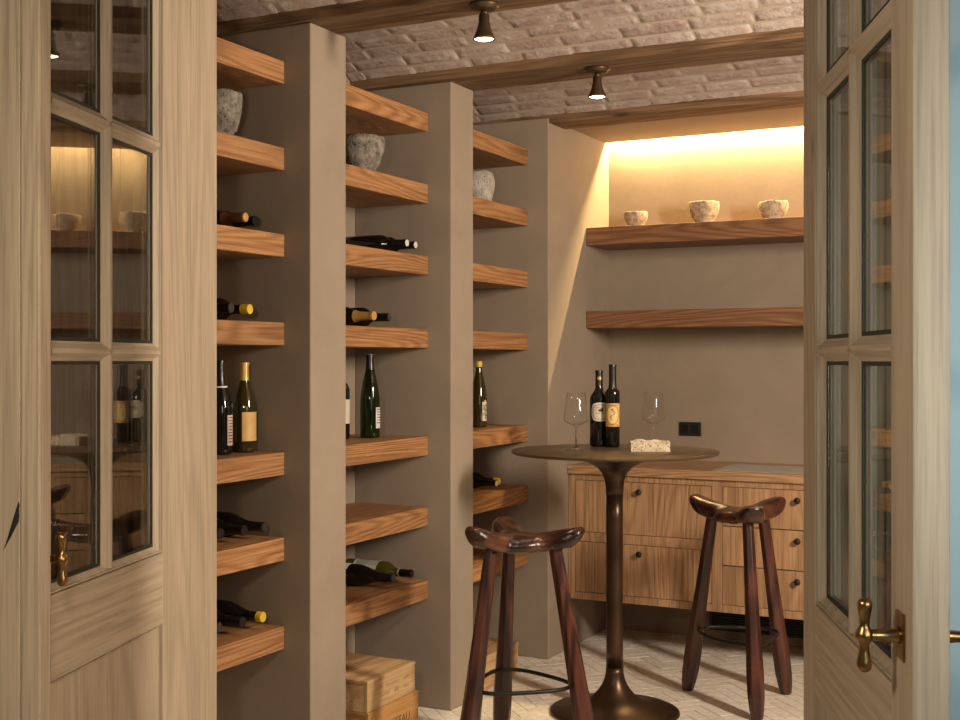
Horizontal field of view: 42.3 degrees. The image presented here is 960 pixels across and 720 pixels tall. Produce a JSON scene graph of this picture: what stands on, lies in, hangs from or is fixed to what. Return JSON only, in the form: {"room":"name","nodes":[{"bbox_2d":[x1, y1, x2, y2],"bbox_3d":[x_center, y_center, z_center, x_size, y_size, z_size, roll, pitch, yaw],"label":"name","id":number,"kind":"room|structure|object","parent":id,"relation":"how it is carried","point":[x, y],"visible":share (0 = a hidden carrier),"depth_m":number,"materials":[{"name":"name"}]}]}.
{"room":"wine cellar","nodes":[
{"label":"wine cellar","id":0,"kind":"room"},
{"bbox_2d":[217,23,345,719],"bbox_3d":[-0.691,0.140,4.156,0.440,2.440,0.206,0,0,27],"label":"partition wall","id":1,"kind":"structure","parent":0,"point":[298,386],"depth_m":4.03,"materials":[{"name":"beige paint"}]},
{"bbox_2d":[346,76,354,652],"bbox_3d":[-0.516,-0.090,5.092,0.100,2.900,3.400,0,0,27],"label":"wall","id":2,"kind":"structure","parent":0,"point":[350,212],"depth_m":4.97,"materials":[{"name":"beige paint"}]},
{"bbox_2d":[217,37,283,89],"bbox_3d":[-0.910,-0.929,3.836,0.338,0.074,0.560,0,0,27],"label":"wall shelf","id":3,"kind":"object","parent":2,"relation":"attached to","point":[238,67],"visible":0.29,"depth_m":3.89,"materials":[{"name":"brown wood"}]},
{"bbox_2d":[217,622,283,671],"bbox_3d":[-0.910,0.897,3.836,0.338,0.074,0.560,0,0,27],"label":"wall shelf","id":4,"kind":"object","parent":2,"relation":"attached to","point":[235,645],"visible":0.27,"depth_m":3.87,"materials":[{"name":"brown wood"}]},
{"bbox_2d":[217,621,221,632],"bbox_3d":[-0.934,0.819,3.865,0.301,0.080,0.080,0,0,26],"label":"wine bottle","id":5,"kind":"object","parent":4,"relation":"on","point":[219,624],"visible":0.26,"depth_m":3.80,"materials":[{"name":"black glass"}]},
{"bbox_2d":[217,609,245,627],"bbox_3d":[-0.873,0.819,3.939,0.301,0.080,0.080,0,0,27],"label":"wine bottle","id":6,"kind":"object","parent":4,"relation":"on","point":[226,620],"visible":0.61,"depth_m":3.88,"materials":[{"name":"black glass"}]},
{"bbox_2d":[217,599,265,621],"bbox_3d":[-0.824,0.819,4.019,0.300,0.080,0.080,0,0,27],"label":"wine bottle","id":7,"kind":"object","parent":4,"relation":"on","point":[227,607],"visible":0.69,"depth_m":3.97,"materials":[{"name":"black glass"}]},
{"bbox_2d":[217,131,283,175],"bbox_3d":[-0.910,-0.649,3.836,0.338,0.074,0.560,0,0,27],"label":"wall shelf","id":8,"kind":"object","parent":2,"relation":"attached to","point":[236,155],"visible":0.29,"depth_m":3.88,"materials":[{"name":"brown wood"}]},
{"bbox_2d":[217,88,242,134],"bbox_3d":[-0.822,-0.763,3.890,0.151,0.152,0.152,0,0,27],"label":"stone pot","id":9,"kind":"object","parent":8,"relation":"on","point":[229,101],"visible":0.34,"depth_m":3.84,"materials":[{"name":"grey stone"}]},
{"bbox_2d":[217,535,283,575],"bbox_3d":[-0.910,0.611,3.836,0.338,0.074,0.560,0,0,27],"label":"wall shelf","id":10,"kind":"object","parent":2,"relation":"attached to","point":[235,553],"visible":0.27,"depth_m":3.87,"materials":[{"name":"brown wood"}]},
{"bbox_2d":[217,528,223,538],"bbox_3d":[-0.928,0.533,3.878,0.300,0.080,0.080,0,0,28],"label":"wine bottle","id":11,"kind":"object","parent":10,"relation":"on","point":[220,532],"visible":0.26,"depth_m":3.81,"materials":[{"name":"black glass"}]},
{"bbox_2d":[217,518,247,535],"bbox_3d":[-0.870,0.533,3.947,0.301,0.080,0.080,0,0,27],"label":"wine bottle","id":12,"kind":"object","parent":10,"relation":"on","point":[229,529],"visible":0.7,"depth_m":3.89,"materials":[{"name":"black glass"}]},
{"bbox_2d":[217,511,267,536],"bbox_3d":[-0.820,0.533,4.025,0.301,0.080,0.080,0,0,27],"label":"wine bottle","id":13,"kind":"object","parent":10,"relation":"on","point":[228,517],"visible":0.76,"depth_m":3.98,"materials":[{"name":"black glass"}]},
{"bbox_2d":[217,224,283,259],"bbox_3d":[-0.910,-0.369,3.836,0.338,0.074,0.560,0,0,27],"label":"wall shelf","id":14,"kind":"object","parent":2,"relation":"attached to","point":[233,243],"visible":0.29,"depth_m":3.87,"materials":[{"name":"brown wood"}]},
{"bbox_2d":[217,209,248,224],"bbox_3d":[-0.863,-0.445,3.927,0.301,0.076,0.076,0,0,27],"label":"wine bottle","id":15,"kind":"object","parent":14,"relation":"on","point":[223,218],"visible":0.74,"depth_m":3.87,"materials":[{"name":"black glass"}]},
{"bbox_2d":[223,211,258,226],"bbox_3d":[-0.849,-0.445,4.026,0.300,0.076,0.076,0,0,27],"label":"wine bottle","id":16,"kind":"object","parent":14,"relation":"on","point":[252,220],"visible":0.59,"depth_m":3.96,"materials":[{"name":"black glass"}]},
{"bbox_2d":[217,451,283,483],"bbox_3d":[-0.910,0.335,3.836,0.338,0.074,0.560,0,0,27],"label":"wall shelf","id":17,"kind":"object","parent":2,"relation":"attached to","point":[234,467],"visible":0.27,"depth_m":3.86,"materials":[{"name":"brown wood"}]},
{"bbox_2d":[217,360,232,454],"bbox_3d":[-0.819,0.149,3.904,0.081,0.297,0.081,0,0,27],"label":"wine bottle","id":18,"kind":"object","parent":17,"relation":"on","point":[224,402],"visible":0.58,"depth_m":3.88,"materials":[{"name":"black glass"}]},
{"bbox_2d":[233,362,255,452],"bbox_3d":[-0.761,0.153,4.006,0.076,0.290,0.075,0,0,27],"label":"wine bottle","id":19,"kind":"object","parent":17,"relation":"on","point":[244,405],"visible":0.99,"depth_m":3.98,"materials":[{"name":"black glass"}]},
{"bbox_2d":[217,320,283,345],"bbox_3d":[-0.910,-0.084,3.836,0.338,0.074,0.560,0,0,27],"label":"wall shelf","id":20,"kind":"object","parent":2,"relation":"attached to","point":[229,332],"visible":0.29,"depth_m":3.85,"materials":[{"name":"brown wood"}]},
{"bbox_2d":[217,303,233,312],"bbox_3d":[-0.895,-0.160,3.865,0.301,0.076,0.076,0,0,27],"label":"wine bottle","id":21,"kind":"object","parent":20,"relation":"on","point":[221,307],"visible":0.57,"depth_m":3.80,"materials":[{"name":"black glass"}]},
{"bbox_2d":[217,298,252,319],"bbox_3d":[-0.856,-0.160,3.953,0.300,0.076,0.076,0,0,26],"label":"wine bottle","id":22,"kind":"object","parent":20,"relation":"on","point":[243,308],"visible":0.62,"depth_m":3.90,"materials":[{"name":"black glass"}]},
{"bbox_2d":[346,84,427,135],"bbox_3d":[-0.521,-0.929,4.599,0.338,0.074,0.735,0,0,27],"label":"wall shelf","id":23,"kind":"object","parent":2,"relation":"attached to","point":[367,112],"visible":0.4,"depth_m":4.64,"materials":[{"name":"brown wood"}]},
{"bbox_2d":[346,164,427,207],"bbox_3d":[-0.521,-0.649,4.599,0.338,0.074,0.735,0,0,27],"label":"wall shelf","id":24,"kind":"object","parent":2,"relation":"attached to","point":[365,188],"visible":0.49,"depth_m":4.63,"materials":[{"name":"brown wood"}]},
{"bbox_2d":[346,133,384,171],"bbox_3d":[-0.437,-0.755,4.579,0.165,0.138,0.162,0,0,27],"label":"stone pot","id":25,"kind":"object","parent":24,"relation":"on","point":[366,151],"visible":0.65,"depth_m":4.51,"materials":[{"name":"grey stone"}]},
{"bbox_2d":[346,577,427,626],"bbox_3d":[-0.521,0.897,4.599,0.338,0.074,0.735,0,0,27],"label":"wall shelf","id":26,"kind":"object","parent":2,"relation":"attached to","point":[365,602],"visible":0.36,"depth_m":4.61,"materials":[{"name":"brown wood"}]},
{"bbox_2d":[346,563,395,585],"bbox_3d":[-0.459,0.818,4.718,0.301,0.083,0.082,0,0,26],"label":"wine bottle","id":27,"kind":"object","parent":26,"relation":"on","point":[356,574],"visible":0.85,"depth_m":4.68,"materials":[{"name":"black glass"}]},
{"bbox_2d":[346,558,413,577],"bbox_3d":[-0.394,0.821,4.837,0.300,0.077,0.076,0,0,28],"label":"wine bottle","id":28,"kind":"object","parent":26,"relation":"on","point":[377,565],"visible":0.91,"depth_m":4.80,"materials":[{"name":"green glass"}]},
{"bbox_2d":[356,559,380,565],"bbox_3d":[-0.433,0.791,4.858,0.090,0.018,0.065,0,0,28],"label":"label","id":29,"kind":"object","parent":28,"relation":"on","point":[367,562],"depth_m":4.84,"materials":[{"name":"white paper"}]},
{"bbox_2d":[346,502,427,544],"bbox_3d":[-0.521,0.611,4.599,0.338,0.074,0.735,0,0,27],"label":"wall shelf","id":30,"kind":"object","parent":2,"relation":"attached to","point":[364,521],"visible":0.49,"depth_m":4.63,"materials":[{"name":"brown wood"}]},
{"bbox_2d":[346,244,427,277],"bbox_3d":[-0.521,-0.369,4.599,0.338,0.074,0.735,0,0,27],"label":"wall shelf","id":31,"kind":"object","parent":2,"relation":"attached to","point":[361,261],"visible":0.49,"depth_m":4.60,"materials":[{"name":"brown wood"}]},
{"bbox_2d":[346,235,408,249],"bbox_3d":[-0.408,-0.443,4.757,0.301,0.072,0.072,0,0,28],"label":"wine bottle","id":32,"kind":"object","parent":31,"relation":"on","point":[383,242],"visible":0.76,"depth_m":4.72,"materials":[{"name":"black glass"}]},
{"bbox_2d":[388,237,417,251],"bbox_3d":[-0.380,-0.443,4.835,0.301,0.072,0.072,0,0,28],"label":"wine bottle","id":33,"kind":"object","parent":31,"relation":"on","point":[412,244],"visible":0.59,"depth_m":4.77,"materials":[{"name":"black glass"}]},
{"bbox_2d":[346,434,427,465],"bbox_3d":[-0.521,0.335,4.599,0.338,0.074,0.735,0,0,27],"label":"wall shelf","id":34,"kind":"object","parent":2,"relation":"attached to","point":[359,450],"visible":0.49,"depth_m":4.59,"materials":[{"name":"brown wood"}]},
{"bbox_2d":[346,383,349,439],"bbox_3d":[-0.526,0.148,4.653,0.076,0.300,0.076,0,0,27],"label":"wine bottle","id":35,"kind":"object","parent":34,"relation":"on","point":[347,386],"visible":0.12,"depth_m":4.64,"materials":[{"name":"black glass"}]},
{"bbox_2d":[360,354,379,437],"bbox_3d":[-0.420,0.138,4.739,0.077,0.319,0.076,0,0,27],"label":"wine bottle","id":36,"kind":"object","parent":34,"relation":"on","point":[369,398],"visible":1,"depth_m":4.71,"materials":[{"name":"green glass"}]},
{"bbox_2d":[346,325,427,347],"bbox_3d":[-0.521,-0.084,4.599,0.338,0.074,0.735,0,0,27],"label":"wall shelf","id":37,"kind":"object","parent":2,"relation":"attached to","point":[356,336],"visible":0.49,"depth_m":4.58,"materials":[{"name":"brown wood"}]},
{"bbox_2d":[346,307,376,324],"bbox_3d":[-0.518,-0.162,4.604,0.300,0.080,0.080,0,0,28],"label":"wine bottle","id":38,"kind":"object","parent":37,"relation":"on","point":[352,316],"visible":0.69,"depth_m":4.55,"materials":[{"name":"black glass"}]},
{"bbox_2d":[349,308,390,325],"bbox_3d":[-0.471,-0.160,4.682,0.301,0.076,0.076,0,0,26],"label":"wine bottle","id":39,"kind":"object","parent":37,"relation":"on","point":[380,316],"visible":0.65,"depth_m":4.64,"materials":[{"name":"black glass"}]},
{"bbox_2d":[473,130,527,168],"bbox_3d":[-0.099,-0.929,5.425,0.338,0.074,0.738,0,0,27],"label":"wall shelf","id":40,"kind":"object","parent":2,"relation":"attached to","point":[489,151],"visible":0.29,"depth_m":5.49,"materials":[{"name":"brown wood"}]},
{"bbox_2d":[473,196,527,228],"bbox_3d":[-0.099,-0.649,5.425,0.338,0.074,0.738,0,0,27],"label":"wall shelf","id":41,"kind":"object","parent":2,"relation":"attached to","point":[486,213],"visible":0.29,"depth_m":5.47,"materials":[{"name":"brown wood"}]},
{"bbox_2d":[473,170,494,200],"bbox_3d":[-0.007,-0.759,5.463,0.147,0.145,0.146,0,0,27],"label":"stone pot","id":42,"kind":"object","parent":41,"relation":"on","point":[483,180],"visible":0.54,"depth_m":5.40,"materials":[{"name":"grey stone"}]},
{"bbox_2d":[473,484,527,514],"bbox_3d":[-0.099,0.611,5.425,0.338,0.074,0.738,0,0,27],"label":"wall shelf","id":43,"kind":"object","parent":2,"relation":"attached to","point":[485,498],"visible":0.27,"depth_m":5.45,"materials":[{"name":"brown wood"}]},
{"bbox_2d":[473,476,497,488],"bbox_3d":[-0.063,0.537,5.465,0.301,0.072,0.072,0,0,26],"label":"wine bottle","id":44,"kind":"object","parent":43,"relation":"on","point":[477,482],"visible":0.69,"depth_m":5.42,"materials":[{"name":"black glass"}]},
{"bbox_2d":[473,472,500,487],"bbox_3d":[-0.048,0.537,5.552,0.300,0.072,0.072,0,0,26],"label":"wine bottle","id":45,"kind":"object","parent":43,"relation":"on","point":[476,474],"visible":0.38,"depth_m":5.51,"materials":[{"name":"black glass"}]},
{"bbox_2d":[473,263,527,288],"bbox_3d":[-0.099,-0.369,5.425,0.338,0.074,0.738,0,0,27],"label":"wall shelf","id":46,"kind":"object","parent":2,"relation":"attached to","point":[484,276],"visible":0.29,"depth_m":5.45,"materials":[{"name":"brown wood"}]},
{"bbox_2d":[473,424,527,448],"bbox_3d":[-0.099,0.335,5.425,0.338,0.074,0.738,0,0,27],"label":"wall shelf","id":47,"kind":"object","parent":2,"relation":"attached to","point":[493,434],"visible":0.29,"depth_m":5.43,"materials":[{"name":"brown wood"}]},
{"bbox_2d":[473,361,486,427],"bbox_3d":[-0.004,0.152,5.487,0.074,0.292,0.072,0,0,27],"label":"wine bottle","id":48,"kind":"object","parent":47,"relation":"on","point":[479,389],"visible":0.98,"depth_m":5.46,"materials":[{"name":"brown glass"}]},
{"bbox_2d":[473,331,527,349],"bbox_3d":[-0.099,-0.084,5.425,0.338,0.074,0.738,0,0,27],"label":"wall shelf","id":49,"kind":"object","parent":2,"relation":"attached to","point":[481,340],"visible":0.29,"depth_m":5.43,"materials":[{"name":"brown wood"}]},
{"bbox_2d":[473,547,527,582],"bbox_3d":[-0.099,0.897,5.425,0.338,0.074,0.738,0,0,27],"label":"wall shelf","id":50,"kind":"object","parent":2,"relation":"attached to","point":[478,554],"visible":0.11,"depth_m":5.42,"materials":[{"name":"brown wood"}]},
{"bbox_2d":[355,82,472,710],"bbox_3d":[-0.266,0.140,4.988,0.440,2.440,0.188,0,0,27],"label":"partition wall","id":51,"kind":"structure","parent":0,"point":[428,391],"depth_m":4.87,"materials":[{"name":"beige paint"}]},
{"bbox_2d":[51,0,959,719],"bbox_3d":[0.320,-0.090,2.825,14.000,2.900,0.122,0,0,27],"label":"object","id":52,"kind":"structure","parent":0,"point":[70,19],"depth_m":3.49,"materials":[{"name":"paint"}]},
{"bbox_2d":[0,0,190,719],"bbox_3d":[-0.813,0.112,2.811,0.115,2.473,0.868,0,0,9],"label":"door","id":53,"kind":"structure","parent":52,"relation":"in","point":[109,637],"depth_m":2.77,"materials":[{"name":"brown wood"}]},
{"bbox_2d":[121,0,143,552],"bbox_3d":[-0.882,0.095,3.351,0.200,2.530,0.035,0,0,27],"label":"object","id":54,"kind":"structure","parent":52,"relation":"attached to","point":[132,11],"depth_m":3.38,"materials":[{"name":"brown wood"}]},
{"bbox_2d":[191,0,216,719],"bbox_3d":[-0.770,0.095,3.350,0.060,2.530,0.207,0,0,9],"label":"trim","id":55,"kind":"structure","parent":52,"relation":"attached to","point":[203,12],"depth_m":3.33,"materials":[{"name":"brown wood"}]},
{"bbox_2d":[804,0,959,719],"bbox_3d":[0.654,0.112,2.120,0.180,2.473,0.838,0,0,5],"label":"door","id":56,"kind":"structure","parent":52,"relation":"in","point":[851,672],"depth_m":2.02,"materials":[{"name":"brown wood"}]},
{"bbox_2d":[841,0,890,646],"bbox_3d":[0.828,0.095,2.546,0.230,2.530,0.156,0,0,27],"label":"glass pane","id":57,"kind":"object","parent":56,"relation":"attached to","point":[884,58],"depth_m":2.50,"materials":[{"name":"clear glass"}]},
{"bbox_2d":[217,0,803,122],"bbox_3d":[1.325,-1.296,4.163,4.225,0.387,3.420,0,0,27],"label":"ceiling","id":58,"kind":"structure","parent":0,"point":[566,28],"depth_m":4.60,"materials":[{"name":"brick"}]},
{"bbox_2d":[217,0,578,36],"bbox_3d":[0.892,-1.165,3.313,4.025,0.176,0.197,0,0,27],"label":"ceiling beam","id":59,"kind":"structure","parent":58,"relation":"attached to","point":[364,15],"depth_m":3.90,"materials":[{"name":"brown wood"}]},
{"bbox_2d":[469,0,499,42],"bbox_3d":[0.013,-1.025,3.763,0.094,0.110,0.094,0,0,27],"label":"ceiling lamp","id":60,"kind":"object","parent":59,"relation":"attached to","point":[484,34],"visible":1,"depth_m":3.74,"materials":[{"name":"brown metal"}]},
{"bbox_2d":[350,27,803,90],"bbox_3d":[1.323,-1.165,4.158,4.025,0.176,0.236,0,0,27],"label":"ceiling beam","id":61,"kind":"structure","parent":58,"relation":"attached to","point":[789,41],"depth_m":4.52,"materials":[{"name":"brown wood"}]},
{"bbox_2d":[585,65,609,98],"bbox_3d":[0.434,-1.025,4.588,0.094,0.110,0.094,0,0,27],"label":"ceiling lamp","id":62,"kind":"object","parent":61,"relation":"attached to","point":[597,92],"visible":1,"depth_m":4.57,"materials":[{"name":"brown metal"}]},
{"bbox_2d":[473,90,803,128],"bbox_3d":[1.756,-1.165,5.005,4.025,0.176,0.183,0,0,27],"label":"ceiling beam","id":63,"kind":"structure","parent":58,"relation":"attached to","point":[779,100],"depth_m":5.42,"materials":[{"name":"brown wood"}]},
{"bbox_2d":[473,118,608,658],"bbox_3d":[0.288,0.130,6.072,0.440,2.460,0.763,0,0,27],"label":"wall","id":64,"kind":"structure","parent":0,"point":[563,187],"depth_m":5.73,"materials":[{"name":"beige paint"}]},
{"bbox_2d":[418,629,803,719],"bbox_3d":[-0.431,1.390,1.355,14.000,0.060,10.021,0,0,27],"label":"floor","id":65,"kind":"structure","parent":0,"point":[652,661],"depth_m":5.25,"materials":[{"name":"tile"}]},
{"bbox_2d":[346,689,418,719],"bbox_3d":[-0.486,1.293,4.544,0.402,0.133,0.352,0,0,27],"label":"crate","id":66,"kind":"object","parent":65,"relation":"on","point":[405,707],"visible":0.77,"depth_m":4.46,"materials":[{"name":"brown wood"}]},
{"bbox_2d":[346,652,414,712],"bbox_3d":[-0.483,1.170,4.529,0.380,0.110,0.332,0,0,27],"label":"crate","id":67,"kind":"object","parent":66,"relation":"on","point":[372,682],"visible":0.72,"depth_m":4.43,"materials":[{"name":"brown wood"}]},
{"bbox_2d":[483,638,518,690],"bbox_3d":[-0.091,1.290,5.317,0.402,0.140,0.352,0,0,27],"label":"crate","id":68,"kind":"object","parent":65,"relation":"on","point":[492,642],"visible":0.23,"depth_m":5.18,"materials":[{"name":"brown wood"}]},
{"bbox_2d":[460,517,593,719],"bbox_3d":[0.158,0.952,4.162,0.456,0.815,0.477,0,0,27],"label":"bar stool","id":69,"kind":"object","parent":65,"relation":"on","point":[506,536],"visible":1,"depth_m":4.12,"materials":[{"name":"brown wood"}]},
{"bbox_2d":[511,444,719,719],"bbox_3d":[0.520,0.855,4.790,0.800,1.010,0.800,0,0,27],"label":"bar table","id":70,"kind":"object","parent":65,"relation":"on","point":[614,699],"visible":0.98,"depth_m":4.76,"materials":[{"name":"brown metal"}]},
{"bbox_2d":[564,392,587,449],"bbox_3d":[0.376,0.239,4.850,0.097,0.222,0.097,0,0,27],"label":"wine glass","id":71,"kind":"object","parent":70,"relation":"on","point":[575,447],"visible":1,"depth_m":4.85,"materials":[{"name":"clear glass"}]},
{"bbox_2d":[590,370,604,446],"bbox_3d":[0.484,0.196,5.036,0.076,0.308,0.077,0,0,27],"label":"wine bottle","id":72,"kind":"object","parent":70,"relation":"on","point":[597,399],"visible":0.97,"depth_m":5.01,"materials":[{"name":"black glass"}]},
{"bbox_2d":[605,364,619,446],"bbox_3d":[0.533,0.184,4.986,0.060,0.332,0.060,0,0,-41],"label":"wine bottle","id":73,"kind":"object","parent":70,"relation":"on","point":[612,394],"visible":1,"depth_m":4.96,"materials":[{"name":"black glass"}]},
{"bbox_2d":[630,439,669,451],"bbox_3d":[0.653,0.326,4.770,0.148,0.046,0.090,0,0,3],"label":"block","id":74,"kind":"object","parent":70,"relation":"on","point":[637,445],"visible":1,"depth_m":4.73,"materials":[{"name":"beige stone"}]},
{"bbox_2d":[641,393,664,439],"bbox_3d":[0.696,0.239,4.979,0.097,0.222,0.097,0,0,27],"label":"wine glass","id":75,"kind":"object","parent":70,"relation":"on","point":[662,393],"visible":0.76,"depth_m":4.98,"materials":[{"name":"clear glass"}]},
{"bbox_2d":[682,494,791,719],"bbox_3d":[0.985,0.954,4.947,0.422,0.811,0.464,0,0,27],"label":"bar stool","id":76,"kind":"object","parent":65,"relation":"on","point":[760,513],"visible":1,"depth_m":4.99,"materials":[{"name":"brown wood"}]},
{"bbox_2d":[573,107,803,142],"bbox_3d":[1.479,-1.157,5.563,2.145,0.125,0.585,0,0,27],"label":"ceiling beam","id":77,"kind":"structure","parent":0,"point":[787,117],"depth_m":5.79,"materials":[{"name":"brown wood"}]},
{"bbox_2d":[607,126,803,647],"bbox_3d":[2.125,-0.090,5.618,4.125,2.900,0.100,0,0,27],"label":"wall","id":78,"kind":"structure","parent":0,"point":[744,387],"depth_m":6.07,"materials":[{"name":"beige paint"}]},
{"bbox_2d":[569,473,803,619],"bbox_3d":[1.483,0.827,5.571,2.142,0.587,0.558,0,0,27],"label":"base cabinet","id":79,"kind":"object","parent":78,"relation":"attached to","point":[663,534],"visible":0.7,"depth_m":5.59,"materials":[{"name":"brown wood"}]},
{"bbox_2d":[567,460,803,483],"bbox_3d":[1.488,0.513,5.579,2.141,0.038,0.547,0,0,27],"label":"countertop","id":80,"kind":"structure","parent":79,"relation":"on","point":[686,469],"depth_m":5.62,"materials":[{"name":"brown wood"}]},
{"bbox_2d":[714,464,803,473],"bbox_3d":[1.477,0.512,5.531,0.796,0.038,0.361,0,0,27],"label":"slab","id":81,"kind":"object","parent":80,"relation":"in","point":[735,467],"visible":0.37,"depth_m":5.58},
{"bbox_2d":[679,422,700,435],"bbox_3d":[1.036,0.340,6.112,0.112,0.068,0.010,0,0,27],"label":"wall outlet","id":82,"kind":"object","parent":78,"relation":"attached to","point":[685,428],"visible":1,"depth_m":6.11,"materials":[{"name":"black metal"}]},
{"bbox_2d":[586,217,803,249],"bbox_3d":[1.542,-0.600,5.685,2.143,0.086,0.309,0,0,27],"label":"wall shelf","id":83,"kind":"object","parent":78,"relation":"attached to","point":[789,229],"visible":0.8,"depth_m":5.83,"materials":[{"name":"brown wood"}]},
{"bbox_2d":[624,211,647,225],"bbox_3d":[0.763,-0.684,6.062,0.115,0.080,0.117,0,0,27],"label":"stone bowl","id":84,"kind":"object","parent":83,"relation":"on","point":[632,218],"visible":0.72,"depth_m":6.02,"materials":[{"name":"beige stone"}]},
{"bbox_2d":[689,200,718,221],"bbox_3d":[1.068,-0.699,5.905,0.142,0.111,0.144,0,0,27],"label":"stone bowl","id":85,"kind":"object","parent":83,"relation":"on","point":[700,211],"visible":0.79,"depth_m":5.85,"materials":[{"name":"beige stone"}]},
{"bbox_2d":[758,200,788,218],"bbox_3d":[1.361,-0.690,5.756,0.138,0.092,0.140,0,0,27],"label":"stone bowl","id":86,"kind":"object","parent":83,"relation":"on","point":[767,209],"visible":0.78,"depth_m":5.70,"materials":[{"name":"beige stone"}]},
{"bbox_2d":[586,307,803,329],"bbox_3d":[1.542,-0.197,5.685,2.143,0.083,0.309,0,0,27],"label":"wall shelf","id":87,"kind":"object","parent":78,"relation":"attached to","point":[776,317],"visible":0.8,"depth_m":5.80,"materials":[{"name":"brown wood"}]},
{"bbox_2d":[709,611,744,632],"bbox_3d":[1.202,1.266,6.010,0.172,0.088,0.039,0,0,27],"label":"air vent","id":88,"kind":"object","parent":78,"relation":"in","point":[715,618],"depth_m":6.00,"materials":[{"name":"black metal"}]},
{"bbox_2d":[760,616,770,634],"bbox_3d":[1.369,1.266,5.925,0.048,0.087,0.039,0,0,27],"label":"air vent","id":89,"kind":"object","parent":78,"relation":"in","point":[764,621],"depth_m":5.92,"materials":[{"name":"black metal"}]},
{"bbox_2d":[784,618,803,638],"bbox_3d":[1.489,1.266,5.864,0.089,0.088,0.039,0,0,27],"label":"air vent","id":90,"kind":"object","parent":78,"relation":"in","point":[794,628],"depth_m":5.85,"materials":[{"name":"black metal"}]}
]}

